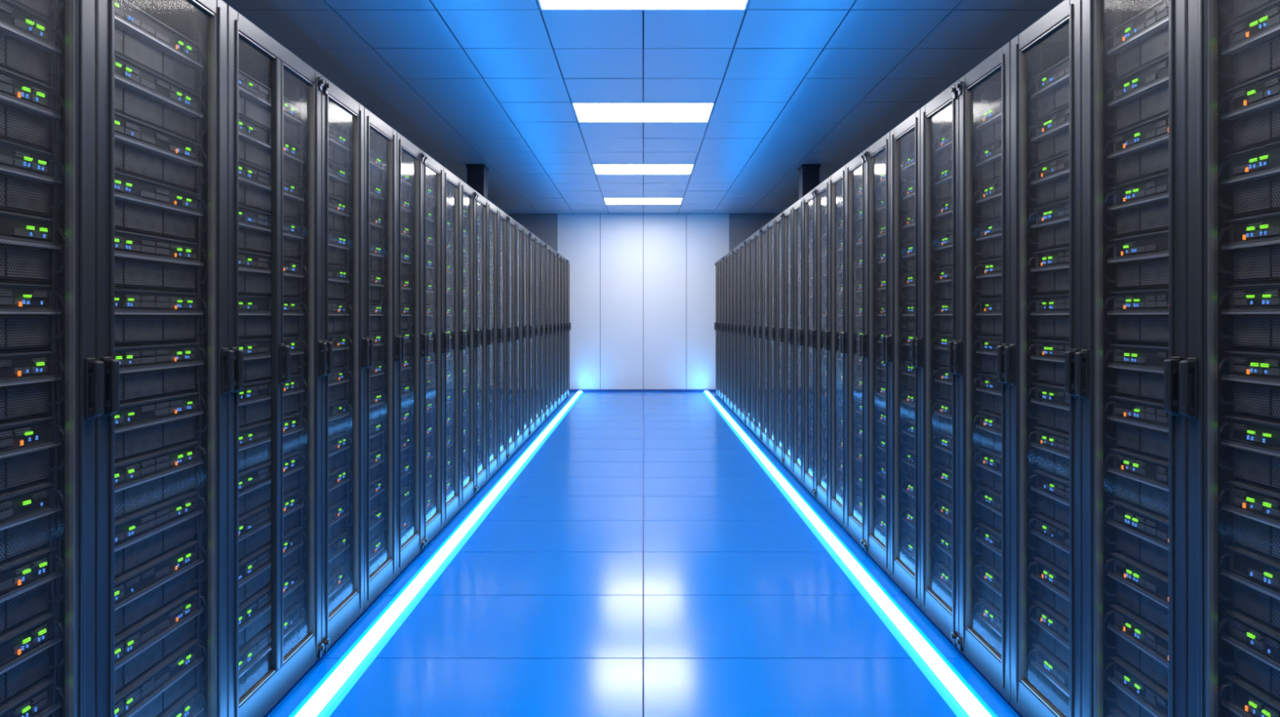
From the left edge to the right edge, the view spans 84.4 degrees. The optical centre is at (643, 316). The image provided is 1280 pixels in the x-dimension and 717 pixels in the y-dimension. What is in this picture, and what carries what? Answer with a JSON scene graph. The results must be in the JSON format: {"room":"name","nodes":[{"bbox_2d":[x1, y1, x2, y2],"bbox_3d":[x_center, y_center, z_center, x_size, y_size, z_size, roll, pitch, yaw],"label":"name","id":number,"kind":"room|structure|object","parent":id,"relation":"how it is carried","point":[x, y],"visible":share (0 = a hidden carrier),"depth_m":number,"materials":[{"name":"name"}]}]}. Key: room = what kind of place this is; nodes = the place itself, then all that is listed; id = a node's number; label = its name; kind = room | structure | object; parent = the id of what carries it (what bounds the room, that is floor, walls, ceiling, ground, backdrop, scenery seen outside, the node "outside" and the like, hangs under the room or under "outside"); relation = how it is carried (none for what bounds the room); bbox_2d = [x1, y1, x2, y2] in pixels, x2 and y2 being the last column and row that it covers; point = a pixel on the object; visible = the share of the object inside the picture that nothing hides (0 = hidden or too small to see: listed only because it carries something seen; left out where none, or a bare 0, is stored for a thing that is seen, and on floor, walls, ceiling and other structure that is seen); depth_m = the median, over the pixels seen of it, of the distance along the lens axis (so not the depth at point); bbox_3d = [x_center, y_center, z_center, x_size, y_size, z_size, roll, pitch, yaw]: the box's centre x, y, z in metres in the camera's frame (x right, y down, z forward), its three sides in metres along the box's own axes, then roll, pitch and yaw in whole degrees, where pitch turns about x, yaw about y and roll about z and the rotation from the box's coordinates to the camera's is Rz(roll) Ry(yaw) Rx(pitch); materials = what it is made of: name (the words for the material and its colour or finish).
{"room":"server room","nodes":[
{"label":"server room","id":0,"kind":"room"},
{"bbox_2d":[263,391,1022,716],"bbox_3d":[0.000,1.335,4.600,6.000,0.100,15.200,0,0,0],"label":"floor","id":1,"kind":"structure","parent":0,"point":[642,562],"depth_m":3.20,"materials":[{"name":"blue tile"}]},
{"bbox_2d":[0,0,103,716],"bbox_3d":[-1.486,0.190,1.350,0.628,2.190,0.397,0,0,0],"label":"rack","id":2,"kind":"object","parent":1,"relation":"on","point":[51,377],"visible":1,"depth_m":1.48,"materials":[{"name":"grey metal"}]},
{"bbox_2d":[95,0,234,716],"bbox_3d":[-1.486,0.190,1.795,0.628,2.190,0.487,0,0,0],"label":"rack","id":3,"kind":"object","parent":1,"relation":"on","point":[161,65],"visible":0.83,"depth_m":1.83,"materials":[{"name":"grey metal"}]},
{"bbox_2d":[226,4,327,716],"bbox_3d":[-1.486,0.190,2.337,0.628,2.190,0.592,0,0,0],"label":"rack","id":4,"kind":"object","parent":1,"relation":"on","point":[273,96],"visible":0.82,"depth_m":2.32,"materials":[{"name":"grey metal"}]},
{"bbox_2d":[320,75,368,654],"bbox_3d":[-1.486,0.190,2.836,0.628,2.190,0.399,0,0,0],"label":"rack","id":5,"kind":"object","parent":1,"relation":"on","point":[342,117],"visible":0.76,"depth_m":2.91,"materials":[{"name":"grey metal"}]},
{"bbox_2d":[364,106,401,610],"bbox_3d":[-1.486,0.190,3.238,0.628,2.190,0.399,0,0,0],"label":"rack","id":6,"kind":"object","parent":1,"relation":"on","point":[380,138],"visible":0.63,"depth_m":3.33,"materials":[{"name":"grey metal"}]},
{"bbox_2d":[396,131,426,576],"bbox_3d":[-1.486,0.190,3.640,0.628,2.190,0.399,0,0,0],"label":"rack","id":7,"kind":"object","parent":1,"relation":"on","point":[410,158],"visible":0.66,"depth_m":3.77,"materials":[{"name":"grey metal"}]},
{"bbox_2d":[422,151,447,547],"bbox_3d":[-1.486,0.190,4.042,0.628,2.190,0.399,0,0,0],"label":"rack","id":8,"kind":"object","parent":1,"relation":"on","point":[432,171],"visible":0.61,"depth_m":4.15,"materials":[{"name":"grey metal"}]},
{"bbox_2d":[288,390,583,716],"bbox_3d":[-1.075,1.271,5.425,0.132,0.028,13.250,0,0,0],"label":"floor strip","id":9,"kind":"object","parent":1,"relation":"on","point":[332,688],"visible":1,"depth_m":3.12,"materials":[{"name":"blue"}]},
{"bbox_2d":[443,166,464,527],"bbox_3d":[-1.486,0.190,4.444,0.628,2.190,0.399,0,0,0],"label":"rack","id":10,"kind":"object","parent":1,"relation":"on","point":[451,183],"visible":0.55,"depth_m":4.59,"materials":[{"name":"grey metal"}]},
{"bbox_2d":[460,179,478,508],"bbox_3d":[-1.486,0.190,4.846,0.628,2.190,0.399,0,0,0],"label":"rack","id":11,"kind":"object","parent":1,"relation":"on","point":[468,194],"visible":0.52,"depth_m":4.99,"materials":[{"name":"grey metal"}]},
{"bbox_2d":[466,164,488,199],"bbox_3d":[-1.960,-0.247,8.350,0.230,3.065,0.230,0,0,0],"label":"support column","id":12,"kind":"structure","parent":1,"relation":"on","point":[477,174],"depth_m":8.25,"materials":[{"name":"grey metal"}]},
{"bbox_2d":[475,190,490,493],"bbox_3d":[-1.486,0.190,5.248,0.628,2.190,0.399,0,0,0],"label":"rack","id":13,"kind":"object","parent":1,"relation":"on","point":[481,202],"visible":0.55,"depth_m":5.39,"materials":[{"name":"grey metal"}]},
{"bbox_2d":[487,200,501,480],"bbox_3d":[-1.486,0.190,5.650,0.628,2.190,0.399,0,0,0],"label":"rack","id":14,"kind":"object","parent":1,"relation":"on","point":[492,210],"visible":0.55,"depth_m":5.75,"materials":[{"name":"grey metal"}]},
{"bbox_2d":[497,207,510,469],"bbox_3d":[-1.486,0.190,6.052,0.628,2.190,0.399,0,0,0],"label":"rack","id":15,"kind":"object","parent":1,"relation":"on","point":[503,218],"visible":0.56,"depth_m":6.20,"materials":[{"name":"grey metal"}]},
{"bbox_2d":[507,214,518,458],"bbox_3d":[-1.486,0.190,6.454,0.628,2.190,0.399,0,0,0],"label":"rack","id":16,"kind":"object","parent":1,"relation":"on","point":[512,223],"visible":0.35,"depth_m":6.60,"materials":[{"name":"grey metal"}]},
{"bbox_2d":[515,221,525,450],"bbox_3d":[-1.486,0.190,6.856,0.628,2.190,0.399,0,0,0],"label":"rack","id":17,"kind":"object","parent":1,"relation":"on","point":[519,228],"visible":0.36,"depth_m":7.00,"materials":[{"name":"grey metal"}]},
{"bbox_2d":[523,226,532,442],"bbox_3d":[-1.486,0.190,7.258,0.628,2.190,0.399,0,0,0],"label":"rack","id":18,"kind":"object","parent":1,"relation":"on","point":[526,234],"visible":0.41,"depth_m":7.40,"materials":[{"name":"grey metal"}]},
{"bbox_2d":[529,231,537,435],"bbox_3d":[-1.486,0.190,7.660,0.628,2.190,0.399,0,0,0],"label":"rack","id":19,"kind":"object","parent":1,"relation":"on","point":[532,239],"visible":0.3,"depth_m":7.80,"materials":[{"name":"grey metal"}]},
{"bbox_2d":[535,235,542,430],"bbox_3d":[-1.486,0.190,8.062,0.628,2.190,0.399,0,0,0],"label":"rack","id":20,"kind":"object","parent":1,"relation":"on","point":[537,239],"visible":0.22,"depth_m":8.21,"materials":[{"name":"grey metal"}]},
{"bbox_2d":[540,240,547,424],"bbox_3d":[-1.486,0.190,8.464,0.628,2.190,0.399,0,0,0],"label":"rack","id":21,"kind":"object","parent":1,"relation":"on","point":[543,246],"visible":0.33,"depth_m":8.61,"materials":[{"name":"grey metal"}]},
{"bbox_2d":[545,243,551,418],"bbox_3d":[-1.486,0.190,8.866,0.628,2.190,0.399,0,0,0],"label":"rack","id":22,"kind":"object","parent":1,"relation":"on","point":[547,249],"visible":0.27,"depth_m":9.01,"materials":[{"name":"grey metal"}]},
{"bbox_2d":[549,246,555,415],"bbox_3d":[-1.486,0.190,9.268,0.628,2.190,0.399,0,0,0],"label":"rack","id":23,"kind":"object","parent":1,"relation":"on","point":[551,250],"visible":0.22,"depth_m":9.41,"materials":[{"name":"grey metal"}]},
{"bbox_2d":[553,249,559,410],"bbox_3d":[-1.486,0.190,9.670,0.628,2.190,0.399,0,0,0],"label":"rack","id":24,"kind":"object","parent":1,"relation":"on","point":[555,253],"visible":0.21,"depth_m":9.81,"materials":[{"name":"grey metal"}]},
{"bbox_2d":[557,252,562,405],"bbox_3d":[-1.486,0.190,10.072,0.628,2.190,0.399,0,0,0],"label":"rack","id":25,"kind":"object","parent":1,"relation":"on","point":[559,255],"visible":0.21,"depth_m":10.22,"materials":[{"name":"grey metal"}]},
{"bbox_2d":[560,254,565,403],"bbox_3d":[-1.486,0.190,10.474,0.628,2.190,0.399,0,0,0],"label":"rack","id":26,"kind":"object","parent":1,"relation":"on","point":[562,256],"visible":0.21,"depth_m":10.62,"materials":[{"name":"grey metal"}]},
{"bbox_2d":[564,257,568,399],"bbox_3d":[-1.486,0.190,10.876,0.628,2.190,0.399,0,0,0],"label":"rack","id":27,"kind":"object","parent":1,"relation":"on","point":[566,261],"visible":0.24,"depth_m":11.02,"materials":[{"name":"grey metal"}]},
{"bbox_2d":[566,259,570,395],"bbox_3d":[-1.486,0.190,11.278,0.628,2.190,0.399,0,0,0],"label":"rack","id":28,"kind":"object","parent":1,"relation":"on","point":[568,262],"visible":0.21,"depth_m":11.42,"materials":[{"name":"grey metal"}]},
{"bbox_2d":[714,260,718,395],"bbox_3d":[1.486,0.190,11.498,0.628,2.190,0.372,0,0,0],"label":"rack","id":29,"kind":"object","parent":1,"relation":"on","point":[717,262],"visible":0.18,"depth_m":11.63,"materials":[{"name":"grey metal"}]},
{"bbox_2d":[716,258,720,398],"bbox_3d":[1.486,0.190,11.123,0.628,2.190,0.372,0,0,0],"label":"rack","id":30,"kind":"object","parent":1,"relation":"on","point":[719,260],"visible":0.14,"depth_m":11.25,"materials":[{"name":"grey metal"}]},
{"bbox_2d":[719,257,723,400],"bbox_3d":[1.486,0.190,10.748,0.628,2.190,0.372,0,0,0],"label":"rack","id":31,"kind":"object","parent":1,"relation":"on","point":[722,260],"visible":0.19,"depth_m":10.88,"materials":[{"name":"grey metal"}]},
{"bbox_2d":[721,254,726,404],"bbox_3d":[1.486,0.190,10.373,0.628,2.190,0.372,0,0,0],"label":"rack","id":32,"kind":"object","parent":1,"relation":"on","point":[724,258],"visible":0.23,"depth_m":10.50,"materials":[{"name":"grey metal"}]},
{"bbox_2d":[724,252,729,407],"bbox_3d":[1.486,0.190,9.998,0.628,2.190,0.372,0,0,0],"label":"rack","id":33,"kind":"object","parent":1,"relation":"on","point":[728,253],"visible":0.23,"depth_m":10.13,"materials":[{"name":"grey metal"}]},
{"bbox_2d":[728,249,733,409],"bbox_3d":[1.486,0.190,9.623,0.628,2.190,0.372,0,0,0],"label":"rack","id":34,"kind":"object","parent":1,"relation":"on","point":[731,252],"visible":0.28,"depth_m":9.75,"materials":[{"name":"grey metal"}]},
{"bbox_2d":[731,246,737,415],"bbox_3d":[1.486,0.190,9.248,0.628,2.190,0.372,0,0,0],"label":"rack","id":35,"kind":"object","parent":1,"relation":"on","point":[734,251],"visible":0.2,"depth_m":9.38,"materials":[{"name":"grey metal"}]},
{"bbox_2d":[734,243,741,419],"bbox_3d":[1.486,0.190,8.873,0.628,2.190,0.372,0,0,0],"label":"rack","id":36,"kind":"object","parent":1,"relation":"on","point":[739,246],"visible":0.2,"depth_m":9.00,"materials":[{"name":"grey metal"}]},
{"bbox_2d":[738,240,745,423],"bbox_3d":[1.486,0.190,8.498,0.628,2.190,0.372,0,0,0],"label":"rack","id":37,"kind":"object","parent":1,"relation":"on","point":[743,246],"visible":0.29,"depth_m":8.63,"materials":[{"name":"grey metal"}]},
{"bbox_2d":[742,236,750,429],"bbox_3d":[1.486,0.190,8.123,0.628,2.190,0.372,0,0,0],"label":"rack","id":38,"kind":"object","parent":1,"relation":"on","point":[747,242],"visible":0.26,"depth_m":8.25,"materials":[{"name":"grey metal"}]},
{"bbox_2d":[747,232,755,434],"bbox_3d":[1.486,0.190,7.747,0.628,2.190,0.372,0,0,0],"label":"rack","id":39,"kind":"object","parent":1,"relation":"on","point":[752,237],"visible":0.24,"depth_m":7.88,"materials":[{"name":"grey metal"}]},
{"bbox_2d":[753,227,761,439],"bbox_3d":[1.486,0.190,7.372,0.628,2.190,0.372,0,0,0],"label":"rack","id":40,"kind":"object","parent":1,"relation":"on","point":[757,234],"visible":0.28,"depth_m":7.50,"materials":[{"name":"grey metal"}]},
{"bbox_2d":[759,222,768,448],"bbox_3d":[1.486,0.190,6.997,0.628,2.190,0.372,0,0,0],"label":"rack","id":41,"kind":"object","parent":1,"relation":"on","point":[764,231],"visible":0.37,"depth_m":7.13,"materials":[{"name":"grey metal"}]},
{"bbox_2d":[764,217,774,454],"bbox_3d":[1.486,0.190,6.622,0.628,2.190,0.372,0,0,0],"label":"rack","id":42,"kind":"object","parent":1,"relation":"on","point":[768,332],"visible":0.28,"depth_m":6.75,"materials":[{"name":"grey metal"}]},
{"bbox_2d":[772,212,782,462],"bbox_3d":[1.486,0.190,6.247,0.628,2.190,0.372,0,0,0],"label":"rack","id":43,"kind":"object","parent":1,"relation":"on","point":[778,220],"visible":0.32,"depth_m":6.38,"materials":[{"name":"grey metal"}]},
{"bbox_2d":[780,204,792,473],"bbox_3d":[1.486,0.190,5.872,0.628,2.190,0.372,0,0,0],"label":"rack","id":44,"kind":"object","parent":1,"relation":"on","point":[787,215],"visible":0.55,"depth_m":6.00,"materials":[{"name":"grey metal"}]},
{"bbox_2d":[789,196,803,484],"bbox_3d":[1.486,0.190,5.497,0.628,2.190,0.372,0,0,0],"label":"rack","id":45,"kind":"object","parent":1,"relation":"on","point":[797,206],"visible":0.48,"depth_m":5.63,"materials":[{"name":"grey metal"}]},
{"bbox_2d":[800,187,815,496],"bbox_3d":[1.486,0.190,5.122,0.628,2.190,0.372,0,0,0],"label":"rack","id":46,"kind":"object","parent":1,"relation":"on","point":[809,200],"visible":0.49,"depth_m":5.25,"materials":[{"name":"grey metal"}]},
{"bbox_2d":[797,164,820,199],"bbox_3d":[1.960,-0.247,8.350,0.230,3.065,0.230,0,0,0],"label":"support column","id":47,"kind":"structure","parent":1,"relation":"on","point":[809,174],"depth_m":8.25,"materials":[{"name":"grey metal"}]},
{"bbox_2d":[811,177,829,512],"bbox_3d":[1.486,0.190,4.747,0.628,2.190,0.372,0,0,0],"label":"rack","id":48,"kind":"object","parent":1,"relation":"on","point":[821,193],"visible":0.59,"depth_m":4.88,"materials":[{"name":"grey metal"}]},
{"bbox_2d":[825,164,845,529],"bbox_3d":[1.486,0.190,4.372,0.628,2.190,0.372,0,0,0],"label":"rack","id":49,"kind":"object","parent":1,"relation":"on","point":[837,180],"visible":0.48,"depth_m":4.50,"materials":[{"name":"grey metal"}]},
{"bbox_2d":[702,390,998,716],"bbox_3d":[1.075,1.271,5.425,0.132,0.028,13.250,0,0,0],"label":"floor strip","id":50,"kind":"object","parent":1,"relation":"on","point":[953,688],"visible":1,"depth_m":3.12,"materials":[{"name":"blue"}]},
{"bbox_2d":[841,149,866,549],"bbox_3d":[1.486,0.190,3.998,0.628,2.190,0.372,0,0,0],"label":"rack","id":51,"kind":"object","parent":1,"relation":"on","point":[855,169],"visible":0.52,"depth_m":4.13,"materials":[{"name":"grey metal"}]},
{"bbox_2d":[861,131,890,576],"bbox_3d":[1.486,0.190,3.623,0.628,2.190,0.372,0,0,0],"label":"rack","id":52,"kind":"object","parent":1,"relation":"on","point":[877,156],"visible":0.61,"depth_m":3.74,"materials":[{"name":"grey metal"}]},
{"bbox_2d":[885,108,920,608],"bbox_3d":[1.486,0.190,3.248,0.628,2.190,0.372,0,0,0],"label":"rack","id":53,"kind":"object","parent":1,"relation":"on","point":[905,137],"visible":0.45,"depth_m":3.35,"materials":[{"name":"grey metal"}]},
{"bbox_2d":[915,79,959,648],"bbox_3d":[1.486,0.190,2.873,0.628,2.190,0.372,0,0,0],"label":"rack","id":54,"kind":"object","parent":1,"relation":"on","point":[940,117],"visible":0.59,"depth_m":2.97,"materials":[{"name":"grey metal"}]},
{"bbox_2d":[953,40,1010,702],"bbox_3d":[1.486,0.190,2.498,0.628,2.190,0.372,0,0,0],"label":"rack","id":55,"kind":"object","parent":1,"relation":"on","point":[984,638],"visible":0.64,"depth_m":2.57,"materials":[{"name":"grey metal"}]},
{"bbox_2d":[1004,0,1082,716],"bbox_3d":[1.486,0.190,2.123,0.628,2.190,0.372,0,0,0],"label":"rack","id":56,"kind":"object","parent":1,"relation":"on","point":[1046,56],"visible":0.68,"depth_m":2.18,"materials":[{"name":"grey metal"}]},
{"bbox_2d":[1075,0,1187,716],"bbox_3d":[1.486,0.190,1.748,0.628,2.190,0.372,0,0,0],"label":"rack","id":57,"kind":"object","parent":1,"relation":"on","point":[1135,52],"visible":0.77,"depth_m":1.80,"materials":[{"name":"grey metal"}]},
{"bbox_2d":[1179,0,1279,716],"bbox_3d":[1.486,0.190,1.373,0.628,2.190,0.372,0,0,0],"label":"rack","id":58,"kind":"object","parent":1,"relation":"on","point":[1229,376],"visible":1,"depth_m":1.50,"materials":[{"name":"grey metal"}]},
{"bbox_2d":[222,0,1063,213],"bbox_3d":[0.000,-1.840,4.600,6.000,0.120,15.200,0,0,0],"label":"ceiling","id":59,"kind":"structure","parent":0,"point":[495,84],"depth_m":5.20,"materials":[{"name":"grey tile"}]},
{"bbox_2d":[537,0,749,10],"bbox_3d":[0.000,-1.785,3.805,1.194,0.014,0.584,0,0,0],"label":"ceiling light panel","id":60,"kind":"object","parent":59,"relation":"in","point":[544,5],"depth_m":4.04,"materials":[{"name":"white plastic"}]},
{"bbox_2d":[571,101,715,122],"bbox_3d":[0.000,-1.785,6.165,1.194,0.014,0.584,0,0,0],"label":"ceiling light panel","id":61,"kind":"object","parent":59,"relation":"in","point":[585,112],"depth_m":6.15,"materials":[{"name":"white plastic"}]},
{"bbox_2d":[591,163,694,174],"bbox_3d":[0.000,-1.785,8.525,1.194,0.014,0.584,0,0,0],"label":"ceiling light panel","id":62,"kind":"object","parent":59,"relation":"in","point":[652,168],"depth_m":8.54,"materials":[{"name":"white plastic"}]},
{"bbox_2d":[603,197,683,204],"bbox_3d":[0.000,-1.785,10.885,1.194,0.014,0.584,0,0,0],"label":"ceiling light panel","id":63,"kind":"object","parent":59,"relation":"in","point":[607,200],"depth_m":10.82,"materials":[{"name":"white plastic"}]},
{"bbox_2d":[506,213,779,389],"bbox_3d":[0.000,-0.297,12.275,6.000,3.165,0.150,0,0,0],"label":"wall","id":64,"kind":"structure","parent":0,"point":[642,286],"depth_m":12.20,"materials":[{"name":"white paint"}]},
{"bbox_2d":[569,389,715,391],"bbox_3d":[0.000,1.268,12.194,6.000,0.035,0.012,0,0,0],"label":"baseboard","id":65,"kind":"structure","parent":64,"relation":"attached to","point":[570,389],"depth_m":12.19,"materials":[{"name":"blue"}]}
]}

